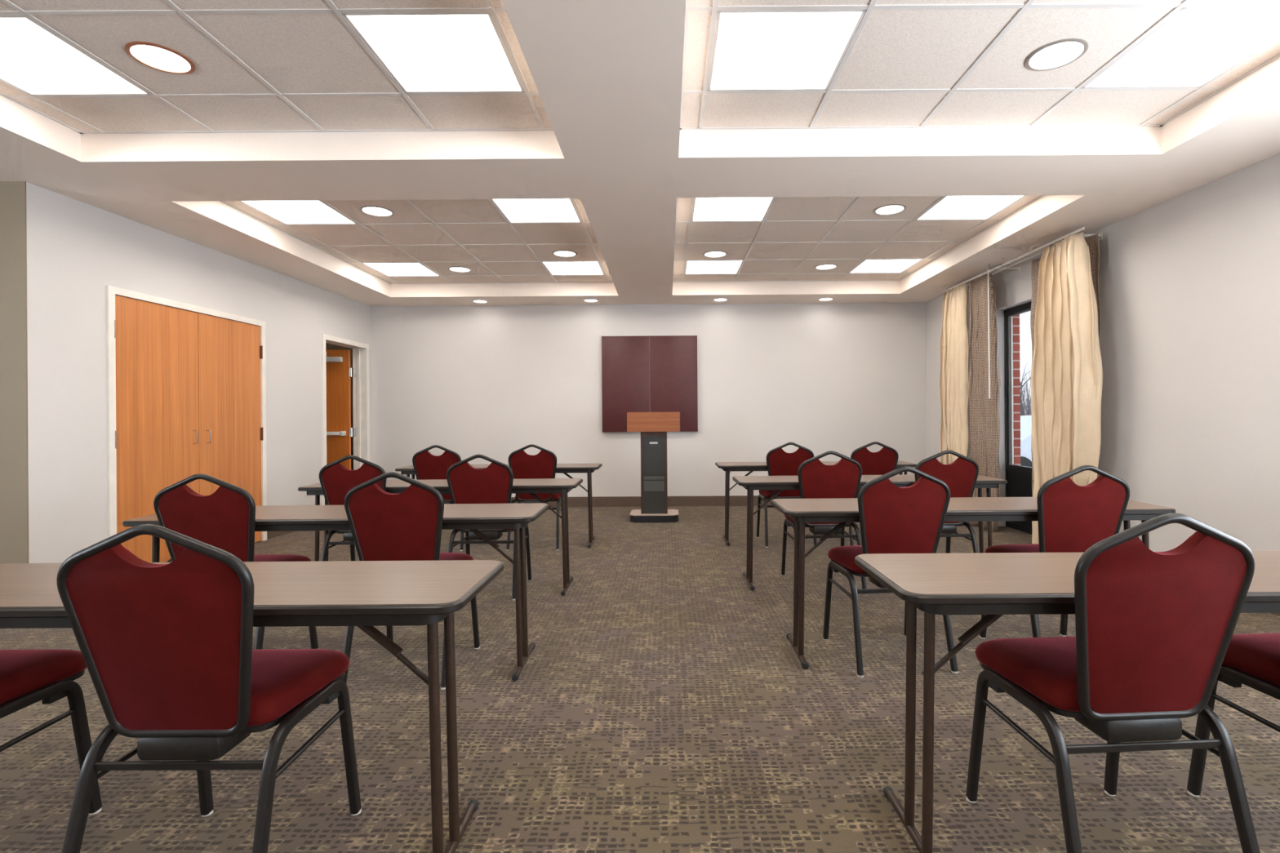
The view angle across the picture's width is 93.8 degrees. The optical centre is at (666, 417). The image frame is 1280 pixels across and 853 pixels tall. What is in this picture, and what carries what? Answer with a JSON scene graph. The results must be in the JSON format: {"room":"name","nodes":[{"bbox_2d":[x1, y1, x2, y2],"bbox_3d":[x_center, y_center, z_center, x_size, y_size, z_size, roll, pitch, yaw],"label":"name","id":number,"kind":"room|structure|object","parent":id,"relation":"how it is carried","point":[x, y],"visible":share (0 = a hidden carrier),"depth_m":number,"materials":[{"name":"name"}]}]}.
{"room":"conference room","nodes":[
{"label":"conference room","id":0,"kind":"room"},
{"bbox_2d":[0,181,28,563],"bbox_3d":[-5.712,-0.128,3.841,3.378,2.695,0.158,0,0,0],"label":"wall","id":1,"kind":"structure","parent":0,"point":[14,455],"depth_m":3.76,"materials":[{"name":"grey paint"}]},
{"bbox_2d":[26,182,372,563],"bbox_3d":[-4.051,-0.139,5.950,0.150,2.695,4.364,0,0,1],"label":"wall","id":2,"kind":"structure","parent":0,"point":[76,249],"depth_m":4.25,"materials":[{"name":"paint"}]},
{"bbox_2d":[106,284,266,562],"bbox_3d":[-4.061,0.129,5.103,0.227,2.158,1.629,0,0,0],"label":"door","id":3,"kind":"structure","parent":2,"relation":"in","point":[186,383],"depth_m":4.87,"materials":[{"name":"brown wood"}]},
{"bbox_2d":[266,531,293,539],"bbox_3d":[-3.963,1.141,5.865,0.012,0.134,4.231,0,0,1],"label":"baseboard","id":4,"kind":"structure","parent":2,"relation":"attached to","point":[270,535],"depth_m":6.05,"materials":[{"name":"brown plastic"}]},
{"bbox_2d":[321,333,369,505],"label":"door","id":5,"kind":"structure","parent":2,"relation":"in","point":[337,432],"depth_m":7.75,"materials":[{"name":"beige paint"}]},
{"bbox_2d":[325,342,353,470],"bbox_3d":[-4.940,-0.010,8.365,2.020,2.450,0.470,0,0,0],"label":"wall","id":6,"kind":"structure","parent":0,"point":[328,346],"depth_m":8.50,"materials":[{"name":"paint"}]},
{"bbox_2d":[0,0,1279,306],"bbox_3d":[-1.862,-1.661,2.815,11.400,0.319,11.130,0,0,0],"label":"ceiling","id":7,"kind":"structure","parent":0,"point":[616,116],"depth_m":3.49,"materials":[{"name":"paint"}]},
{"bbox_2d":[0,15,151,95],"bbox_3d":[-2.957,-1.671,2.776,0.616,0.024,0.610,0,0,0],"label":"recessed light","id":8,"kind":"object","parent":7,"relation":"in","point":[34,60],"visible":0.92,"depth_m":2.84,"materials":[{"name":"plastic"}]},
{"bbox_2d":[124,40,195,74],"bbox_3d":[-2.344,-1.670,2.775,0.250,0.016,0.250,0,0,0],"label":"recessed light","id":9,"kind":"object","parent":7,"relation":"in","point":[156,56],"visible":1,"depth_m":2.77,"materials":[{"name":"white metal"}]},
{"bbox_2d":[240,200,357,224],"bbox_3d":[-2.957,-1.671,4.830,0.616,0.024,0.610,0,0,0],"label":"recessed light","id":10,"kind":"object","parent":7,"relation":"in","point":[287,212],"visible":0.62,"depth_m":4.85,"materials":[{"name":"white plastic"}]},
{"bbox_2d":[360,205,394,217],"bbox_3d":[-2.335,-1.670,4.828,0.250,0.016,0.250,0,0,0],"label":"recessed light","id":11,"kind":"object","parent":7,"relation":"in","point":[375,211],"visible":1,"depth_m":4.82,"materials":[{"name":"white"}]},
{"bbox_2d":[362,262,439,276],"bbox_3d":[-2.957,-1.671,6.713,0.616,0.024,0.610,0,0,0],"label":"recessed light","id":12,"kind":"object","parent":7,"relation":"in","point":[389,269],"visible":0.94,"depth_m":6.71,"materials":[{"name":"white plastic"}]},
{"bbox_2d":[341,12,524,93],"bbox_3d":[-1.037,-1.685,2.776,0.616,0.024,0.610,0,0,0],"label":"recessed light","id":13,"kind":"object","parent":7,"relation":"in","point":[424,52],"visible":0.94,"depth_m":2.73,"materials":[{"name":"white plastic"}]},
{"bbox_2d":[448,266,471,272],"bbox_3d":[-2.322,-1.670,6.720,0.250,0.016,0.250,0,0,0],"label":"recessed light","id":14,"kind":"object","parent":7,"relation":"in","point":[455,268],"visible":1,"depth_m":6.72,"materials":[{"name":"white"}]},
{"bbox_2d":[471,299,488,302],"bbox_3d":[-2.395,-1.500,7.690,0.200,0.016,0.200,0,0,0],"label":"recessed light","id":15,"kind":"object","parent":7,"relation":"in","point":[473,300],"visible":1,"depth_m":7.69,"materials":[{"name":"white glass"}]},
{"bbox_2d":[490,198,582,222],"bbox_3d":[-1.037,-1.685,4.830,0.616,0.024,0.610,0,0,0],"label":"recessed light","id":16,"kind":"object","parent":7,"relation":"in","point":[551,210],"visible":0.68,"depth_m":4.85,"materials":[{"name":"white plastic"}]},
{"bbox_2d":[552,249,577,257],"bbox_3d":[-1.039,-1.679,6.107,0.250,0.016,0.250,0,0,0],"label":"recessed light","id":17,"kind":"object","parent":7,"relation":"in","point":[562,253],"visible":1,"depth_m":6.10,"materials":[{"name":"white"}]},
{"bbox_2d":[541,261,604,275],"bbox_3d":[-1.037,-1.685,6.713,0.616,0.024,0.610,0,0,0],"label":"recessed light","id":18,"kind":"object","parent":7,"relation":"in","point":[571,268],"visible":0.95,"depth_m":6.72,"materials":[{"name":"white plastic"}]},
{"bbox_2d":[583,298,599,302],"bbox_3d":[-0.971,-1.510,7.685,0.200,0.016,0.200,0,0,0],"label":"recessed light","id":19,"kind":"object","parent":7,"relation":"in","point":[585,300],"visible":1,"depth_m":7.69,"materials":[{"name":"white"}]},
{"bbox_2d":[684,260,743,274],"bbox_3d":[0.518,-1.696,6.713,0.616,0.024,0.610,0,0,0],"label":"recessed light","id":20,"kind":"object","parent":7,"relation":"in","point":[692,267],"visible":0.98,"depth_m":6.73,"materials":[{"name":"white plastic"}]},
{"bbox_2d":[702,250,727,257],"bbox_3d":[0.499,-1.690,6.167,0.250,0.016,0.250,0,0,0],"label":"recessed light","id":21,"kind":"object","parent":7,"relation":"in","point":[712,254],"visible":1,"depth_m":6.16,"materials":[{"name":"white"}]},
{"bbox_2d":[712,297,728,301],"bbox_3d":[0.691,-1.522,7.690,0.200,0.016,0.200,0,0,0],"label":"recessed light","id":22,"kind":"object","parent":7,"relation":"in","point":[716,299],"visible":1,"depth_m":7.69,"materials":[{"name":"white"}]},
{"bbox_2d":[691,197,774,222],"bbox_3d":[0.518,-1.696,4.830,0.616,0.024,0.610,0,0,0],"label":"recessed light","id":23,"kind":"object","parent":7,"relation":"in","point":[704,209],"visible":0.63,"depth_m":4.85,"materials":[{"name":"white plastic"}]},
{"bbox_2d":[707,9,866,91],"bbox_3d":[0.518,-1.696,2.776,0.616,0.024,0.610,0,0,0],"label":"recessed light","id":24,"kind":"object","parent":7,"relation":"in","point":[754,50],"visible":0.94,"depth_m":2.73,"materials":[{"name":"white plastic"}]},
{"bbox_2d":[817,297,833,301],"bbox_3d":[2.048,-1.531,7.710,0.200,0.016,0.200,0,0,0],"label":"recessed light","id":25,"kind":"object","parent":7,"relation":"in","point":[826,299],"visible":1,"depth_m":7.70,"materials":[{"name":"white"}]},
{"bbox_2d":[814,263,837,270],"bbox_3d":[1.788,-1.699,6.720,0.250,0.016,0.250,0,0,0],"label":"recessed light","id":26,"kind":"object","parent":7,"relation":"in","point":[826,266],"visible":1,"depth_m":6.70,"materials":[{"name":"white"}]},
{"bbox_2d":[848,258,923,273],"bbox_3d":[2.438,-1.709,6.713,0.616,0.024,0.610,0,0,0],"label":"recessed light","id":27,"kind":"object","parent":7,"relation":"in","point":[867,265],"visible":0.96,"depth_m":6.72,"materials":[{"name":"white plastic"}]},
{"bbox_2d":[873,204,906,215],"bbox_3d":[1.816,-1.699,4.873,0.250,0.016,0.250,0,0,0],"label":"recessed light","id":28,"kind":"object","parent":7,"relation":"in","point":[890,209],"visible":1,"depth_m":4.86,"materials":[{"name":"white"}]},
{"bbox_2d":[915,195,1026,220],"bbox_3d":[2.438,-1.709,4.830,0.616,0.024,0.610,0,0,0],"label":"recessed light","id":29,"kind":"object","parent":7,"relation":"in","point":[949,207],"visible":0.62,"depth_m":4.85,"materials":[{"name":"white plastic"}]},
{"bbox_2d":[1024,37,1088,71],"bbox_3d":[1.819,-1.699,2.798,0.250,0.016,0.250,0,0,0],"label":"recessed light","id":30,"kind":"object","parent":7,"relation":"in","point":[1057,54],"visible":1,"depth_m":2.79,"materials":[{"name":"white"}]},
{"bbox_2d":[1081,6,1279,88],"bbox_3d":[2.438,-1.709,2.776,0.616,0.024,0.610,0,0,0],"label":"recessed light","id":31,"kind":"object","parent":7,"relation":"in","point":[1193,46],"visible":0.94,"depth_m":2.76,"materials":[{"name":"white plastic"}]},
{"bbox_2d":[0,506,1279,852],"bbox_3d":[-1.841,1.253,2.815,11.400,0.120,11.130,0,0,0],"label":"floor","id":32,"kind":"structure","parent":0,"point":[664,702],"depth_m":2.18,"materials":[{"name":"carpet"}]},
{"bbox_2d":[0,648,102,815],"bbox_3d":[-1.952,0.718,1.592,0.475,0.951,0.516,0,0,0],"label":"banquet chair","id":33,"kind":"object","parent":32,"relation":"on","point":[28,677],"visible":0.94,"depth_m":1.71,"materials":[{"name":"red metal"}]},
{"bbox_2d":[56,524,361,852],"bbox_3d":[-1.158,0.713,1.580,0.475,0.951,0.516,0,0,0],"label":"banquet chair","id":34,"kind":"object","parent":32,"relation":"on","point":[172,664],"visible":1,"depth_m":1.39,"materials":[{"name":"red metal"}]},
{"bbox_2d":[153,473,318,649],"bbox_3d":[-2.025,0.719,2.847,0.475,0.951,0.516,0,0,0],"label":"banquet chair","id":35,"kind":"object","parent":32,"relation":"on","point":[224,519],"visible":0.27,"depth_m":2.63,"materials":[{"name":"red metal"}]},
{"bbox_2d":[0,560,503,852],"bbox_3d":[-1.424,0.821,1.658,1.850,0.735,0.474,0,0,0],"label":"folding table","id":36,"kind":"object","parent":32,"relation":"on","point":[365,595],"visible":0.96,"depth_m":1.54,"materials":[{"name":"beige laminate"}]},
{"bbox_2d":[122,502,549,680],"bbox_3d":[-1.527,0.822,2.906,1.850,0.735,0.474,0,0,-1],"label":"folding table","id":37,"kind":"object","parent":32,"relation":"on","point":[473,517],"visible":0.55,"depth_m":2.78,"materials":[{"name":"beige laminate"}]},
{"bbox_2d":[319,455,386,561],"bbox_3d":[-2.053,0.719,4.139,0.475,0.951,0.516,0,0,0],"label":"banquet chair","id":38,"kind":"object","parent":32,"relation":"on","point":[336,480],"visible":0.29,"depth_m":3.92,"materials":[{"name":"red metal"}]},
{"bbox_2d":[341,471,479,689],"bbox_3d":[-1.201,0.713,2.865,0.475,0.951,0.516,0,0,0],"label":"banquet chair","id":39,"kind":"object","parent":32,"relation":"on","point":[407,525],"visible":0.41,"depth_m":2.65,"materials":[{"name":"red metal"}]},
{"bbox_2d":[412,444,463,551],"bbox_3d":[-2.064,0.719,5.602,0.475,0.951,0.516,0,0,0],"label":"banquet chair","id":40,"kind":"object","parent":32,"relation":"on","point":[427,466],"visible":0.31,"depth_m":5.38,"materials":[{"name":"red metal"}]},
{"bbox_2d":[297,478,582,595],"bbox_3d":[-1.534,0.822,4.195,1.850,0.735,0.474,0,0,-1],"label":"folding table","id":41,"kind":"object","parent":32,"relation":"on","point":[562,486],"visible":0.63,"depth_m":4.06,"materials":[{"name":"beige laminate"}]},
{"bbox_2d":[446,454,532,600],"bbox_3d":[-1.221,0.713,4.142,0.475,0.951,0.516,0,0,0],"label":"banquet chair","id":42,"kind":"object","parent":32,"relation":"on","point":[467,484],"visible":0.47,"depth_m":3.93,"materials":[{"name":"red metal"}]},
{"bbox_2d":[395,463,602,547],"bbox_3d":[-1.551,0.822,5.657,1.850,0.735,0.474,0,0,-1],"label":"folding table","id":43,"kind":"object","parent":32,"relation":"on","point":[564,468],"visible":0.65,"depth_m":5.53,"materials":[{"name":"beige laminate"}]},
{"bbox_2d":[506,444,561,551],"bbox_3d":[-1.204,0.713,5.605,0.475,0.951,0.516,0,0,0],"label":"banquet chair","id":44,"kind":"object","parent":32,"relation":"on","point":[523,465],"visible":0.63,"depth_m":5.39,"materials":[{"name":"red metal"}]},
{"bbox_2d":[626,412,679,522],"bbox_3d":[-0.144,0.555,6.932,0.594,1.239,0.424,0,0,0],"label":"lectern","id":45,"kind":"object","parent":32,"relation":"on","point":[653,427],"visible":1,"depth_m":6.81,"materials":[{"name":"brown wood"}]},
{"bbox_2d":[755,442,817,547],"bbox_3d":[1.119,0.697,5.664,0.475,0.951,0.516,0,0,-2],"label":"banquet chair","id":46,"kind":"object","parent":32,"relation":"on","point":[779,462],"visible":0.48,"depth_m":5.45,"materials":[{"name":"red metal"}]},
{"bbox_2d":[715,461,916,546],"bbox_3d":[1.405,0.801,5.721,1.850,0.735,0.474,0,0,0],"label":"folding table","id":47,"kind":"object","parent":32,"relation":"on","point":[727,467],"visible":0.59,"depth_m":5.58,"materials":[{"name":"beige laminate"}]},
{"bbox_2d":[781,450,866,589],"bbox_3d":[1.094,0.697,4.250,0.475,0.951,0.516,0,0,-2],"label":"banquet chair","id":48,"kind":"object","parent":32,"relation":"on","point":[816,480],"visible":0.48,"depth_m":4.04,"materials":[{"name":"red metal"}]},
{"bbox_2d":[732,475,1007,590],"bbox_3d":[1.421,0.801,4.303,1.850,0.735,0.474,0,0,0],"label":"folding table","id":49,"kind":"object","parent":32,"relation":"on","point":[750,483],"visible":0.59,"depth_m":4.16,"materials":[{"name":"beige laminate"}]},
{"bbox_2d":[848,441,898,545],"bbox_3d":[1.887,0.692,5.667,0.475,0.951,0.516,0,0,-2],"label":"banquet chair","id":50,"kind":"object","parent":32,"relation":"on","point":[884,461],"visible":0.26,"depth_m":5.45,"materials":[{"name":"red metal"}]},
{"bbox_2d":[822,466,958,678],"bbox_3d":[1.077,0.697,2.971,0.475,0.951,0.516,0,0,-5],"label":"banquet chair","id":51,"kind":"object","parent":32,"relation":"on","point":[894,519],"visible":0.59,"depth_m":2.77,"materials":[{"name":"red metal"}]},
{"bbox_2d":[914,449,978,553],"bbox_3d":[1.879,0.692,4.250,0.475,0.951,0.516,0,0,-2],"label":"banquet chair","id":52,"kind":"object","parent":32,"relation":"on","point":[961,476],"visible":0.41,"depth_m":4.04,"materials":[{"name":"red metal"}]},
{"bbox_2d":[770,497,1175,669],"bbox_3d":[1.487,0.801,3.026,1.850,0.735,0.474,0,0,0],"label":"folding table","id":53,"kind":"object","parent":32,"relation":"on","point":[843,511],"visible":0.62,"depth_m":2.88,"materials":[{"name":"beige laminate"}]},
{"bbox_2d":[979,465,1129,639],"bbox_3d":[1.906,0.691,2.972,0.475,0.951,0.516,0,0,-3],"label":"banquet chair","id":54,"kind":"object","parent":32,"relation":"on","point":[1072,517],"visible":0.5,"depth_m":2.76,"materials":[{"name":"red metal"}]},
{"bbox_2d":[854,551,1279,852],"bbox_3d":[1.524,0.800,1.708,1.850,0.735,0.474,0,0,0],"label":"folding table","id":55,"kind":"object","parent":32,"relation":"on","point":[994,585],"visible":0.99,"depth_m":1.60,"materials":[{"name":"beige laminate"}]},
{"bbox_2d":[965,512,1260,852],"bbox_3d":[1.165,0.697,1.633,0.475,0.951,0.516,0,0,-3],"label":"banquet chair","id":56,"kind":"object","parent":32,"relation":"on","point":[1154,630],"visible":1,"depth_m":1.45,"materials":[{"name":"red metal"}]},
{"bbox_2d":[1186,633,1279,796],"bbox_3d":[1.863,0.692,1.652,0.475,0.951,0.516,0,0,-3],"label":"banquet chair","id":57,"kind":"object","parent":32,"relation":"on","point":[1252,660],"visible":0.62,"depth_m":1.74,"materials":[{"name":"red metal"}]},
{"bbox_2d":[371,302,926,497],"bbox_3d":[-0.236,-0.166,8.055,7.390,2.695,0.150,0,0,0],"label":"wall","id":58,"kind":"structure","parent":0,"point":[494,382],"depth_m":7.98,"materials":[{"name":"paint"}]},
{"bbox_2d":[511,495,772,506],"bbox_3d":[-0.227,1.115,7.974,7.390,0.134,0.012,0,0,0],"label":"baseboard","id":59,"kind":"structure","parent":58,"relation":"attached to","point":[734,500],"depth_m":7.97,"materials":[{"name":"brown plastic"}]},
{"bbox_2d":[601,335,697,431],"bbox_3d":[-0.224,-0.450,7.947,1.264,1.268,0.063,0,0,0],"label":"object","id":60,"kind":"object","parent":58,"relation":"attached to","point":[641,373],"visible":0.78,"depth_m":7.92,"materials":[{"name":"brown wood"}]},
{"bbox_2d":[924,152,1279,551],"bbox_3d":[3.760,-0.246,2.889,0.342,3.400,10.983,0,0,-1],"label":"wall","id":61,"kind":"structure","parent":0,"point":[1189,282],"depth_m":4.07,"materials":[{"name":"paint"}]},
{"bbox_2d":[1004,302,1031,534],"bbox_3d":[3.630,0.005,5.690,0.060,2.300,1.420,0,0,0],"label":"window","id":62,"kind":"structure","parent":61,"relation":"in","point":[1019,477],"depth_m":6.31,"materials":[{"name":"black metal"}]},
{"bbox_2d":[942,226,1102,293],"bbox_3d":[3.398,-1.479,5.890,0.259,0.070,2.380,0,0,0],"label":"curtain rod","id":63,"kind":"object","parent":61,"relation":"attached to","point":[1100,233],"visible":0.87,"depth_m":5.64,"materials":[{"name":"white metal"}]},
{"bbox_2d":[939,284,968,522],"bbox_3d":[3.266,-0.163,6.783,0.174,2.611,0.535,0,0,0],"label":"curtain","id":64,"kind":"object","parent":63,"relation":"hanging from","point":[954,340],"visible":0.77,"depth_m":6.76,"materials":[{"name":"beige fabric"}]},
{"bbox_2d":[968,274,1000,531],"bbox_3d":[3.311,-0.162,6.254,0.155,2.614,0.465,0,0,0],"label":"curtain","id":65,"kind":"object","parent":63,"relation":"hanging from","point":[984,412],"visible":0.82,"depth_m":6.14,"materials":[{"name":"brown fabric"}]},
{"bbox_2d":[987,269,990,398],"bbox_3d":[3.199,-0.832,5.945,0.013,1.280,0.023,0,0,0],"label":"wand","id":66,"kind":"object","parent":63,"relation":"hanging from","point":[988,269],"visible":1,"depth_m":5.94,"materials":[{"name":"white plastic"}]},
{"bbox_2d":[1030,232,1100,497],"bbox_3d":[3.409,-0.157,5.144,0.111,2.604,0.860,0,0,0],"label":"curtain","id":67,"kind":"object","parent":63,"relation":"hanging from","point":[1092,241],"visible":0.09,"depth_m":4.81,"materials":[{"name":"brown fabric"}]},
{"bbox_2d":[1030,232,1102,543],"bbox_3d":[3.251,-0.156,4.902,0.201,2.596,0.681,0,0,0],"label":"curtain","id":68,"kind":"object","parent":63,"relation":"hanging from","point":[1066,382],"visible":0.83,"depth_m":4.86,"materials":[{"name":"beige fabric"}]},
{"label":"outside","id":69,"kind":"structure","parent":0,"visible":0},
{"bbox_3d":[31.859,1.242,15.000,56.300,0.130,90.000,0,0,0],"label":"ground","id":70,"kind":"structure","parent":69,"visible":0},
{"bbox_2d":[1019,335,1031,415],"bbox_3d":[8.402,-0.906,15.467,2.564,4.560,2.468,0,0,28],"label":"bare tree","id":71,"kind":"object","parent":70,"relation":"on","point":[1022,411],"visible":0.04,"depth_m":14.67,"materials":[{"name":"grey plant"}]},
{"bbox_2d":[1020,415,1031,466],"bbox_3d":[7.606,0.648,12.200,4.286,1.398,1.800,0,0,-14],"label":"car","id":72,"kind":"object","parent":70,"relation":"on","point":[1025,420],"visible":0.05,"depth_m":11.10,"materials":[{"name":"paint"}]},
{"bbox_2d":[1020,351,1031,415],"bbox_3d":[10.878,-0.485,19.002,9.530,3.677,2.872,0,0,0],"label":"hedge","id":73,"kind":"object","parent":70,"relation":"on","point":[1027,406],"visible":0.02,"depth_m":18.91,"materials":[{"name":"plant"}]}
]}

